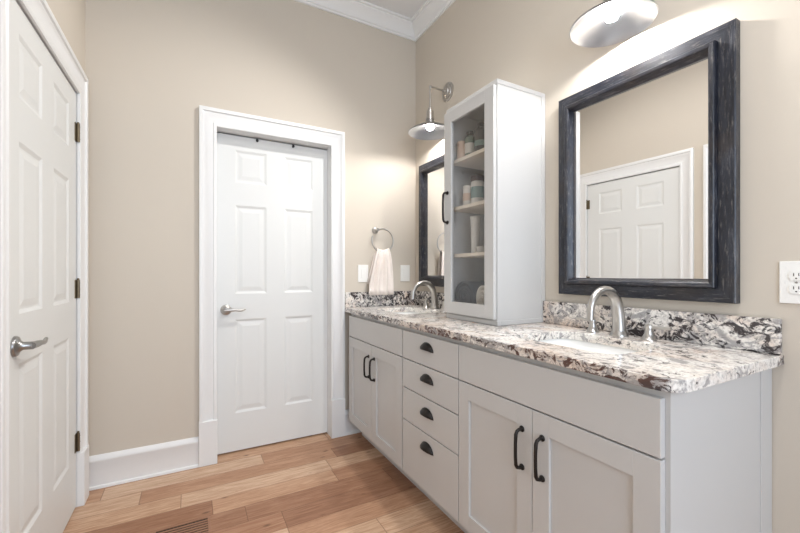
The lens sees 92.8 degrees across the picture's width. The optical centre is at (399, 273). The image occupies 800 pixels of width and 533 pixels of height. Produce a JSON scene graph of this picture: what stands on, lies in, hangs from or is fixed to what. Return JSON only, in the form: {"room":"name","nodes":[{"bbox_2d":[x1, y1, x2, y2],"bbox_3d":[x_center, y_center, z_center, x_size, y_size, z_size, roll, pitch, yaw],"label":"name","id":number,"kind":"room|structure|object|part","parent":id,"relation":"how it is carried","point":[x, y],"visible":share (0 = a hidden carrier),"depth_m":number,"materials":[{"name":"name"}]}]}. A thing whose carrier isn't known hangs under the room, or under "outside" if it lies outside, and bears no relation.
{"room":"bathroom","nodes":[
{"label":"bathroom","id":0,"kind":"room"},
{"bbox_2d":[46,0,84,71],"bbox_3d":[-0.704,-0.394,0.108,0.120,3.120,4.364,0,0,-29],"label":"wall","id":1,"kind":"structure","parent":0,"point":[69,14],"depth_m":1.85,"materials":[{"name":"beige paint"}]},
{"bbox_2d":[0,0,88,532],"bbox_3d":[-1.450,0.073,1.509,0.151,2.186,1.040,0,0,-29],"label":"trim","id":2,"kind":"structure","parent":1,"relation":"attached to","point":[39,14],"depth_m":1.49,"materials":[{"name":"white paint"}]},
{"bbox_2d":[10,0,79,532],"bbox_3d":[-1.407,0.132,1.544,0.098,2.052,0.852,0,0,-29],"label":"door","id":3,"kind":"structure","parent":1,"relation":"in","point":[44,129],"depth_m":1.46,"materials":[{"name":"white paint"}]},
{"bbox_3d":[-1.233,0.238,1.249,0.048,0.068,0.068,0,0,-29],"label":"handle","id":4,"kind":"part","parent":3,"relation":"part of","materials":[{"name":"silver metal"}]},
{"bbox_3d":[-1.238,0.237,1.309,0.026,0.023,0.133,0,0,-29],"label":"lever","id":5,"kind":"part","parent":3,"relation":"part of","materials":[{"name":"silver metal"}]},
{"bbox_2d":[85,0,415,455],"bbox_3d":[-0.814,-0.394,2.602,2.375,3.120,0.120,0,0,-29],"label":"wall","id":6,"kind":"structure","parent":0,"point":[150,65],"depth_m":2.27,"materials":[{"name":"beige paint"}]},
{"bbox_2d":[89,409,360,490],"bbox_3d":[-0.779,1.078,2.538,2.075,0.176,0.026,0,0,-29],"label":"baseboard","id":7,"kind":"structure","parent":6,"relation":"attached to","point":[139,463],"depth_m":2.17,"materials":[{"name":"white paint"}]},
{"bbox_2d":[217,133,326,454],"bbox_3d":[-0.843,0.130,2.589,0.728,2.052,0.098,0,0,-29],"label":"door","id":8,"kind":"structure","parent":6,"relation":"in","point":[272,196],"depth_m":2.58,"materials":[{"name":"white paint"}]},
{"bbox_3d":[-1.109,0.235,2.431,0.068,0.068,0.048,0,0,-29],"label":"handle","id":9,"kind":"part","parent":8,"relation":"part of","materials":[{"name":"silver metal"}]},
{"bbox_3d":[-1.053,0.234,2.434,0.124,0.023,0.026,0,0,-29],"label":"lever","id":10,"kind":"part","parent":8,"relation":"part of","materials":[{"name":"silver metal"}]},
{"bbox_2d":[199,105,344,466],"bbox_3d":[-0.835,0.077,2.573,0.930,2.179,0.151,0,0,-29],"label":"trim","id":11,"kind":"structure","parent":6,"relation":"attached to","point":[212,121],"depth_m":2.45,"materials":[{"name":"white paint"}]},
{"bbox_2d":[358,265,367,281],"bbox_3d":[-0.273,0.001,2.824,0.082,0.128,0.008,0,0,-29],"label":"switch plate","id":12,"kind":"object","parent":6,"relation":"attached to","point":[362,269],"visible":0.89,"depth_m":2.82,"materials":[{"name":"white plastic"}]},
{"bbox_2d":[345,291,414,306],"bbox_3d":[-0.134,0.192,2.892,0.601,0.108,0.021,0,0,-29],"label":"backsplash","id":13,"kind":"structure","parent":6,"relation":"attached to","point":[352,299],"depth_m":2.86,"materials":[{"name":"stone"}]},
{"bbox_2d":[371,227,393,250],"bbox_3d":[-0.139,-0.251,2.869,0.187,0.197,0.058,0,0,-29],"label":"towel ring","id":14,"kind":"object","parent":6,"relation":"attached to","point":[375,230],"visible":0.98,"depth_m":2.86,"materials":[{"name":"silver metal"}]},
{"bbox_3d":[-0.175,-0.324,2.849,0.052,0.052,0.058,0,0,-29],"label":"post","id":15,"kind":"part","parent":14,"relation":"part of","materials":[{"name":"silver metal"}]},
{"bbox_2d":[400,265,409,280],"bbox_3d":[0.040,-0.001,2.995,0.082,0.128,0.008,0,0,-29],"label":"switch plate","id":16,"kind":"object","parent":6,"relation":"attached to","point":[404,269],"visible":1,"depth_m":2.99,"materials":[{"name":"white plastic"}]},
{"bbox_2d":[63,432,463,532],"bbox_3d":[0.036,1.196,0.939,2.575,0.060,5.414,0,0,-29],"label":"floor","id":17,"kind":"structure","parent":0,"point":[317,483],"depth_m":1.97,"materials":[{"name":"brown wood"}]},
{"bbox_2d":[153,516,210,532],"bbox_3d":[-0.978,1.163,1.708,0.230,0.005,0.136,0,0,-29],"label":"floor vent","id":18,"kind":"object","parent":17,"relation":"in","point":[202,525],"visible":1,"depth_m":1.74,"materials":[{"name":"brown wood"}]},
{"bbox_2d":[349,313,418,488],"bbox_3d":[0.067,0.722,2.489,0.630,0.888,0.788,0,0,-29],"label":"base cabinet","id":19,"kind":"object","parent":17,"relation":"on","point":[376,357],"visible":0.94,"depth_m":2.30,"materials":[{"name":"grey paint"}]},
{"bbox_3d":[-0.260,0.742,2.529,0.020,0.594,0.384,0,0,-29],"label":"door","id":20,"kind":"part","parent":19,"relation":"part of","materials":[{"name":"grey paint"}]},
{"bbox_3d":[-0.258,0.742,2.531,0.008,0.466,0.256,0,0,-29],"label":"panel","id":21,"kind":"part","parent":19,"relation":"part of","materials":[{"name":"grey paint"}]},
{"bbox_3d":[-0.213,0.586,2.382,0.037,0.149,0.021,0,0,-29],"label":"handle","id":22,"kind":"part","parent":19,"relation":"part of","materials":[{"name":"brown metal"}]},
{"bbox_3d":[-0.172,0.586,2.309,0.037,0.149,0.021,0,0,-29],"label":"handle","id":23,"kind":"part","parent":19,"relation":"part of","materials":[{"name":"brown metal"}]},
{"bbox_3d":[-0.168,0.369,2.359,0.020,0.142,0.772,0,0,-29],"label":"false drawer","id":24,"kind":"part","parent":19,"relation":"part of","materials":[{"name":"grey paint"}]},
{"bbox_3d":[-0.072,0.742,2.191,0.008,0.466,0.256,0,0,-29],"label":"panel","id":25,"kind":"part","parent":19,"relation":"part of","materials":[{"name":"grey paint"}]},
{"bbox_3d":[-0.075,0.742,2.189,0.020,0.594,0.384,0,0,-29],"label":"door","id":26,"kind":"part","parent":19,"relation":"part of","materials":[{"name":"grey paint"}]},
{"bbox_2d":[345,304,783,392],"bbox_3d":[0.376,0.262,1.952,0.606,0.031,2.160,0,0,-29],"label":"countertop","id":27,"kind":"structure","parent":19,"relation":"on","point":[665,365],"depth_m":1.21,"materials":[{"name":"stone"}]},
{"bbox_2d":[393,312,420,313],"bbox_3d":[0.051,0.344,2.522,0.335,0.134,0.446,0,0,-29],"label":"sink","id":28,"kind":"object","parent":27,"relation":"in","point":[393,312],"visible":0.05,"depth_m":2.74,"materials":[{"name":"white ceramic"}]},
{"bbox_2d":[411,280,443,309],"bbox_3d":[0.240,0.147,2.643,0.274,0.198,0.274,0,0,16],"label":"faucet","id":29,"kind":"object","parent":27,"relation":"on","point":[434,298],"visible":0.84,"depth_m":2.62,"materials":[{"name":"silver metal"}]},
{"bbox_3d":[0.188,0.216,2.742,0.052,0.058,0.052,0,0,-29],"label":"handle","id":30,"kind":"part","parent":29,"relation":"part of","materials":[{"name":"silver metal"}]},
{"bbox_2d":[442,78,544,325],"bbox_3d":[0.473,-0.332,2.013,0.377,1.154,0.409,0,0,-29],"label":"display cabinet","id":31,"kind":"object","parent":27,"relation":"on","point":[511,161],"visible":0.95,"depth_m":1.87,"materials":[{"name":"grey paint"}]},
{"bbox_3d":[0.244,-0.359,2.077,0.037,0.183,0.021,0,0,-29],"label":"handle","id":32,"kind":"part","parent":31,"relation":"part of","materials":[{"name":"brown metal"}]},
{"bbox_2d":[457,141,464,158],"bbox_3d":[0.339,-0.672,2.103,0.050,0.104,0.050,0,0,-29],"label":"jar","id":33,"kind":"object","parent":31,"relation":"on","point":[460,144],"visible":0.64,"depth_m":2.08,"materials":[{"name":"beige ceramic"}]},
{"bbox_2d":[463,185,470,204],"bbox_3d":[0.369,-0.418,2.070,0.054,0.112,0.054,0,0,-29],"label":"jar","id":34,"kind":"object","parent":31,"relation":"on","point":[467,188],"visible":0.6,"depth_m":2.05,"materials":[{"name":"beige"}]},
{"bbox_2d":[454,148,483,170],"bbox_3d":[0.499,-0.611,2.029,0.297,0.018,0.363,0,0,-29],"label":"shelf","id":35,"kind":"object","parent":31,"relation":"attached to","point":[474,161],"depth_m":2.07,"materials":[{"name":"beige wood"}]},
{"bbox_2d":[454,200,483,214],"bbox_3d":[0.499,-0.353,2.029,0.297,0.018,0.363,0,0,-29],"label":"shelf","id":36,"kind":"object","parent":31,"relation":"attached to","point":[476,208],"depth_m":2.06,"materials":[{"name":"beige wood"}]},
{"bbox_2d":[454,252,483,257],"bbox_3d":[0.499,-0.097,2.029,0.297,0.018,0.363,0,0,-29],"label":"shelf","id":37,"kind":"object","parent":31,"relation":"attached to","point":[456,254],"depth_m":2.01,"materials":[{"name":"beige wood"}]},
{"bbox_2d":[455,281,483,303],"bbox_3d":[0.459,0.129,2.113,0.260,0.170,0.162,0,0,-29],"label":"rolled towel","id":38,"kind":"object","parent":31,"relation":"in","point":[466,291],"visible":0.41,"depth_m":2.04,"materials":[{"name":"grey fabric"}]},
{"bbox_2d":[465,131,473,155],"bbox_3d":[0.382,-0.696,2.077,0.058,0.152,0.058,0,0,-29],"label":"jar","id":39,"kind":"object","parent":31,"relation":"on","point":[469,140],"visible":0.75,"depth_m":2.05,"materials":[{"name":"beige glass"}]},
{"bbox_3d":[0.382,-0.760,2.077,0.038,0.024,0.038,0,0,-29],"label":"lid","id":40,"kind":"part","parent":39,"relation":"part of","materials":[{"name":"black metal"}]},
{"bbox_3d":[0.348,-0.332,1.946,0.020,1.095,0.394,0,0,-29],"label":"door","id":41,"kind":"part","parent":31,"relation":"part of","materials":[{"name":"grey paint"}]},
{"bbox_2d":[470,216,480,252],"bbox_3d":[0.402,-0.204,2.030,0.056,0.195,0.056,0,0,-29],"label":"vase","id":42,"kind":"object","parent":31,"relation":"on","point":[474,220],"visible":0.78,"depth_m":2.01,"materials":[{"name":"white ceramic"}]},
{"bbox_2d":[471,174,483,202],"bbox_3d":[0.412,-0.440,2.022,0.070,0.155,0.070,0,0,-29],"label":"jar","id":43,"kind":"object","parent":31,"relation":"on","point":[477,181],"visible":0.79,"depth_m":1.99,"materials":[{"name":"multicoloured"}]},
{"bbox_3d":[0.412,-0.502,2.022,0.070,0.030,0.070,0,0,-29],"label":"lid","id":44,"kind":"part","parent":43,"relation":"part of","materials":[{"name":"brown"}]},
{"bbox_2d":[474,122,483,151],"bbox_3d":[0.430,-0.710,2.021,0.070,0.180,0.070,0,0,-29],"label":"jar","id":45,"kind":"object","parent":31,"relation":"on","point":[479,132],"visible":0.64,"depth_m":1.99,"materials":[{"name":"grey glass"}]},
{"bbox_2d":[476,285,483,303],"bbox_3d":[0.519,0.138,1.974,0.238,0.152,0.096,0,0,-29],"label":"rolled towel","id":46,"kind":"object","parent":31,"relation":"in","point":[480,292],"visible":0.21,"depth_m":1.94,"materials":[{"name":"beige fabric"}]},
{"bbox_2d":[476,246,483,251],"bbox_3d":[0.420,-0.123,1.965,0.052,0.034,0.052,0,0,-29],"label":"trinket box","id":47,"kind":"object","parent":31,"relation":"on","point":[478,248],"visible":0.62,"depth_m":1.94,"materials":[{"name":"beige"}]},
{"bbox_3d":[0.497,0.235,2.025,0.323,0.022,0.406,0,0,-29],"label":"moulding","id":48,"kind":"part","parent":31,"relation":"part of","materials":[{"name":"grey paint"}]},
{"bbox_2d":[540,338,637,353],"bbox_3d":[0.670,0.344,1.387,0.335,0.134,0.446,0,0,-29],"label":"sink","id":49,"kind":"object","parent":27,"relation":"in","point":[594,347],"visible":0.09,"depth_m":1.53,"materials":[{"name":"white ceramic"}]},
{"bbox_2d":[576,286,671,340],"bbox_3d":[0.862,0.147,1.502,0.274,0.198,0.274,0,0,16],"label":"faucet","id":50,"kind":"object","parent":27,"relation":"on","point":[618,314],"visible":1,"depth_m":1.47,"materials":[{"name":"silver metal"}]},
{"bbox_3d":[0.792,0.198,1.633,0.016,0.018,0.076,0,0,-29],"label":"lever","id":51,"kind":"part","parent":50,"relation":"part of","materials":[{"name":"silver metal"}]},
{"bbox_3d":[0.810,0.216,1.601,0.052,0.058,0.052,0,0,-29],"label":"handle","id":52,"kind":"part","parent":50,"relation":"part of","materials":[{"name":"silver metal"}]},
{"bbox_3d":[0.796,0.147,1.465,0.223,0.198,0.068,0,0,-29],"label":"spout","id":53,"kind":"part","parent":50,"relation":"part of","materials":[{"name":"silver metal"}]},
{"bbox_3d":[0.918,0.216,1.404,0.052,0.058,0.052,0,0,-29],"label":"handle","id":54,"kind":"part","parent":50,"relation":"part of","materials":[{"name":"silver metal"}]},
{"bbox_3d":[0.935,0.198,1.371,0.016,0.018,0.076,0,0,-29],"label":"lever","id":55,"kind":"part","parent":50,"relation":"part of","materials":[{"name":"silver metal"}]},
{"bbox_2d":[403,327,468,532],"bbox_3d":[0.376,0.722,1.933,0.619,0.888,0.480,0,0,-29],"label":"base cabinet","id":56,"kind":"object","parent":17,"relation":"on","point":[431,379],"visible":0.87,"depth_m":1.76,"materials":[{"name":"grey paint"}]},
{"bbox_3d":[0.116,0.819,1.792,0.026,0.042,0.110,0,0,-29],"label":"cup pull","id":57,"kind":"part","parent":56,"relation":"part of","materials":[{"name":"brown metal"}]},
{"bbox_3d":[0.116,0.657,1.792,0.026,0.042,0.110,0,0,-29],"label":"cup pull","id":58,"kind":"part","parent":56,"relation":"part of","materials":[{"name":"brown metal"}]},
{"bbox_3d":[0.116,0.497,1.792,0.026,0.042,0.110,0,0,-29],"label":"cup pull","id":59,"kind":"part","parent":56,"relation":"part of","materials":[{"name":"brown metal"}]},
{"bbox_3d":[0.116,0.347,1.792,0.026,0.042,0.110,0,0,-29],"label":"cup pull","id":60,"kind":"part","parent":56,"relation":"part of","materials":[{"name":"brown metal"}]},
{"bbox_3d":[0.136,0.901,1.802,0.020,0.276,0.477,0,0,-29],"label":"drawer","id":61,"kind":"part","parent":56,"relation":"part of","materials":[{"name":"grey paint"}]},
{"bbox_3d":[0.136,0.677,1.802,0.020,0.163,0.477,0,0,-29],"label":"drawer","id":62,"kind":"part","parent":56,"relation":"part of","materials":[{"name":"grey paint"}]},
{"bbox_3d":[0.136,0.518,1.802,0.020,0.145,0.477,0,0,-29],"label":"drawer","id":63,"kind":"part","parent":56,"relation":"part of","materials":[{"name":"grey paint"}]},
{"bbox_3d":[0.136,0.369,1.802,0.020,0.142,0.477,0,0,-29],"label":"drawer","id":64,"kind":"part","parent":56,"relation":"part of","materials":[{"name":"grey paint"}]},
{"bbox_2d":[459,341,771,532],"bbox_3d":[0.678,0.722,1.370,0.631,0.888,0.796,0,0,-29],"label":"base cabinet","id":65,"kind":"object","parent":17,"relation":"on","point":[544,447],"visible":0.94,"depth_m":1.10,"materials":[{"name":"grey paint"}]},
{"bbox_3d":[0.348,0.742,1.420,0.008,0.466,0.260,0,0,-29],"label":"panel","id":66,"kind":"part","parent":65,"relation":"part of","materials":[{"name":"grey paint"}]},
{"bbox_3d":[0.346,0.742,1.419,0.020,0.594,0.388,0,0,-29],"label":"door","id":67,"kind":"part","parent":65,"relation":"part of","materials":[{"name":"grey paint"}]},
{"bbox_3d":[0.394,0.586,1.270,0.037,0.149,0.021,0,0,-29],"label":"handle","id":68,"kind":"part","parent":65,"relation":"part of","materials":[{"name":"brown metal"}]},
{"bbox_3d":[0.434,0.586,1.197,0.037,0.149,0.021,0,0,-29],"label":"handle","id":69,"kind":"part","parent":65,"relation":"part of","materials":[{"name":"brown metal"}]},
{"bbox_3d":[0.439,0.369,1.247,0.020,0.142,0.778,0,0,-29],"label":"false drawer","id":70,"kind":"part","parent":65,"relation":"part of","materials":[{"name":"grey paint"}]},
{"bbox_3d":[0.536,0.742,1.077,0.008,0.466,0.260,0,0,-29],"label":"panel","id":71,"kind":"part","parent":65,"relation":"part of","materials":[{"name":"grey paint"}]},
{"bbox_3d":[0.533,0.742,1.076,0.020,0.594,0.388,0,0,-29],"label":"door","id":72,"kind":"part","parent":65,"relation":"part of","materials":[{"name":"grey paint"}]},
{"bbox_3d":[0.858,0.722,1.020,0.497,0.888,0.002,0,0,-29],"label":"panel","id":73,"kind":"part","parent":65,"relation":"part of","materials":[{"name":"grey paint"}]},
{"bbox_2d":[367,248,393,294],"bbox_3d":[-0.147,-0.015,2.833,0.206,0.351,0.069,0,0,-29],"label":"hand towel","id":74,"kind":"object","parent":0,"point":[380,281],"visible":1,"depth_m":2.83,"materials":[{"name":"beige fabric"}]},
{"bbox_2d":[363,0,426,17],"bbox_3d":[0.260,-1.984,0.634,2.375,0.060,4.604,0,0,-29],"label":"ceiling","id":75,"kind":"structure","parent":0,"point":[408,8],"depth_m":2.78,"materials":[{"name":"white paint"}]},
{"bbox_2d":[416,0,799,532],"bbox_3d":[1.223,-0.394,1.159,0.120,3.120,4.364,0,0,-29],"label":"wall","id":76,"kind":"structure","parent":0,"point":[473,44],"depth_m":1.32,"materials":[{"name":"beige paint"}]},
{"bbox_2d":[294,0,455,41],"bbox_3d":[0.260,-1.903,0.634,2.075,0.102,4.364,0,0,-29],"label":"trim","id":77,"kind":"structure","parent":76,"relation":"attached to","point":[366,13],"depth_m":2.80,"materials":[{"name":"white paint"}]},
{"bbox_2d":[415,291,443,307],"bbox_3d":[0.325,0.192,2.657,0.021,0.108,0.830,0,0,-29],"label":"backsplash","id":78,"kind":"structure","parent":76,"relation":"attached to","point":[419,295],"depth_m":2.86,"materials":[{"name":"stone"}]},
{"bbox_2d":[408,82,452,139],"bbox_3d":[0.204,-1.144,2.589,0.299,0.374,0.298,0,0,-29],"label":"wall sconce","id":79,"kind":"object","parent":76,"relation":"attached to","point":[428,130],"visible":0.92,"depth_m":2.63,"materials":[{"name":"silver metal"}]},
{"bbox_3d":[0.204,-1.002,2.589,0.298,0.090,0.298,0,0,-29],"label":"lamp shade","id":80,"kind":"part","parent":79,"relation":"part of","materials":[{"name":"grey"}]},
{"bbox_3d":[0.204,-1.004,2.589,0.296,0.087,0.296,0,0,-29],"label":"lamp shade","id":81,"kind":"part","parent":79,"relation":"part of","materials":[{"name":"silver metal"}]},
{"bbox_2d":[426,107,433,118],"bbox_3d":[0.204,-1.086,2.589,0.060,0.082,0.060,0,0,-29],"label":"socket","id":82,"kind":"object","parent":79,"relation":"attached to","point":[429,114],"depth_m":2.57,"materials":[{"name":"silver metal"}]},
{"bbox_3d":[0.204,-1.005,2.589,0.052,0.064,0.052,0,0,-29],"label":"bulb","id":83,"kind":"part","parent":79,"relation":"part of","materials":[{"name":"white glass"}]},
{"bbox_3d":[0.254,-1.196,2.616,0.131,0.168,0.025,0,0,-29],"label":"arm","id":84,"kind":"part","parent":79,"relation":"part of","materials":[{"name":"silver metal"}]},
{"bbox_2d":[419,155,443,286],"bbox_3d":[0.311,-0.366,2.647,0.054,0.921,0.677,0,0,-29],"label":"framed mirror","id":85,"kind":"object","parent":76,"relation":"attached to","point":[431,173],"visible":0.41,"depth_m":2.80,"materials":[{"name":"black mirror"}]},
{"bbox_3d":[0.311,-0.787,2.647,0.054,0.079,0.677,0,0,-29],"label":"rail","id":86,"kind":"part","parent":85,"relation":"part of","materials":[{"name":"black wood"}]},
{"bbox_3d":[0.311,0.055,2.647,0.054,0.079,0.677,0,0,-29],"label":"rail","id":87,"kind":"part","parent":85,"relation":"part of","materials":[{"name":"black wood"}]},
{"bbox_2d":[425,167,443,275],"bbox_3d":[0.323,-0.366,2.654,0.005,0.766,0.522,0,0,-30],"label":"mirror glass","id":88,"kind":"object","parent":85,"relation":"on","point":[434,178],"depth_m":2.77,"materials":[{"name":"white"}]},
{"bbox_2d":[569,0,657,47],"bbox_3d":[0.816,-1.144,1.467,0.299,0.374,0.298,0,0,-29],"label":"wall sconce","id":89,"kind":"object","parent":76,"relation":"attached to","point":[609,22],"visible":1,"depth_m":1.50,"materials":[{"name":"silver metal"}]},
{"bbox_3d":[0.816,-1.005,1.467,0.052,0.064,0.052,0,0,-29],"label":"bulb","id":90,"kind":"part","parent":89,"relation":"part of","materials":[{"name":"white glass"}]},
{"bbox_3d":[0.816,-1.004,1.467,0.296,0.087,0.296,0,0,-29],"label":"lamp shade","id":91,"kind":"part","parent":89,"relation":"part of","materials":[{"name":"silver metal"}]},
{"bbox_2d":[559,18,739,303],"bbox_3d":[0.923,-0.362,1.525,0.054,0.921,0.677,0,0,-29],"label":"framed mirror","id":92,"kind":"object","parent":76,"relation":"attached to","point":[649,152],"visible":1,"depth_m":1.44,"materials":[{"name":"black glass"}]},
{"bbox_2d":[574,57,707,278],"bbox_3d":[0.935,-0.362,1.531,0.005,0.766,0.522,0,0,-30],"label":"mirror glass","id":93,"kind":"object","parent":92,"relation":"on","point":[641,147],"depth_m":1.49,"materials":[{"name":"white"}]},
{"bbox_3d":[0.923,-0.783,1.525,0.054,0.079,0.677,0,0,-29],"label":"rail","id":94,"kind":"part","parent":92,"relation":"part of","materials":[{"name":"black wood"}]},
{"bbox_3d":[0.923,0.059,1.525,0.054,0.079,0.677,0,0,-29],"label":"rail","id":95,"kind":"part","parent":92,"relation":"part of","materials":[{"name":"black wood"}]},
{"bbox_2d":[543,301,781,354],"bbox_3d":[0.938,0.192,1.533,0.021,0.108,0.879,0,0,-29],"label":"backsplash","id":96,"kind":"structure","parent":76,"relation":"attached to","point":[756,334],"depth_m":1.35,"materials":[{"name":"stone"}]},
{"bbox_2d":[779,261,799,303],"bbox_3d":[1.170,0.027,1.123,0.009,0.126,0.076,0,0,-29],"label":"outlet plate","id":97,"kind":"object","parent":76,"relation":"attached to","point":[789,271],"visible":1,"depth_m":1.14,"materials":[{"name":"white plastic"}]},
{"bbox_2d":[789,271,799,280],"bbox_3d":[1.167,0.008,1.121,0.003,0.027,0.033,0,0,-29],"label":"receptacle","id":98,"kind":"object","parent":97,"relation":"attached to","point":[793,275],"depth_m":1.12,"materials":[{"name":"white plastic"}]},
{"bbox_2d":[789,284,799,293],"bbox_3d":[1.167,0.047,1.121,0.003,0.027,0.033,0,0,-29],"label":"receptacle","id":99,"kind":"object","parent":97,"relation":"attached to","point":[793,288],"depth_m":1.12,"materials":[{"name":"white plastic"}]}
]}

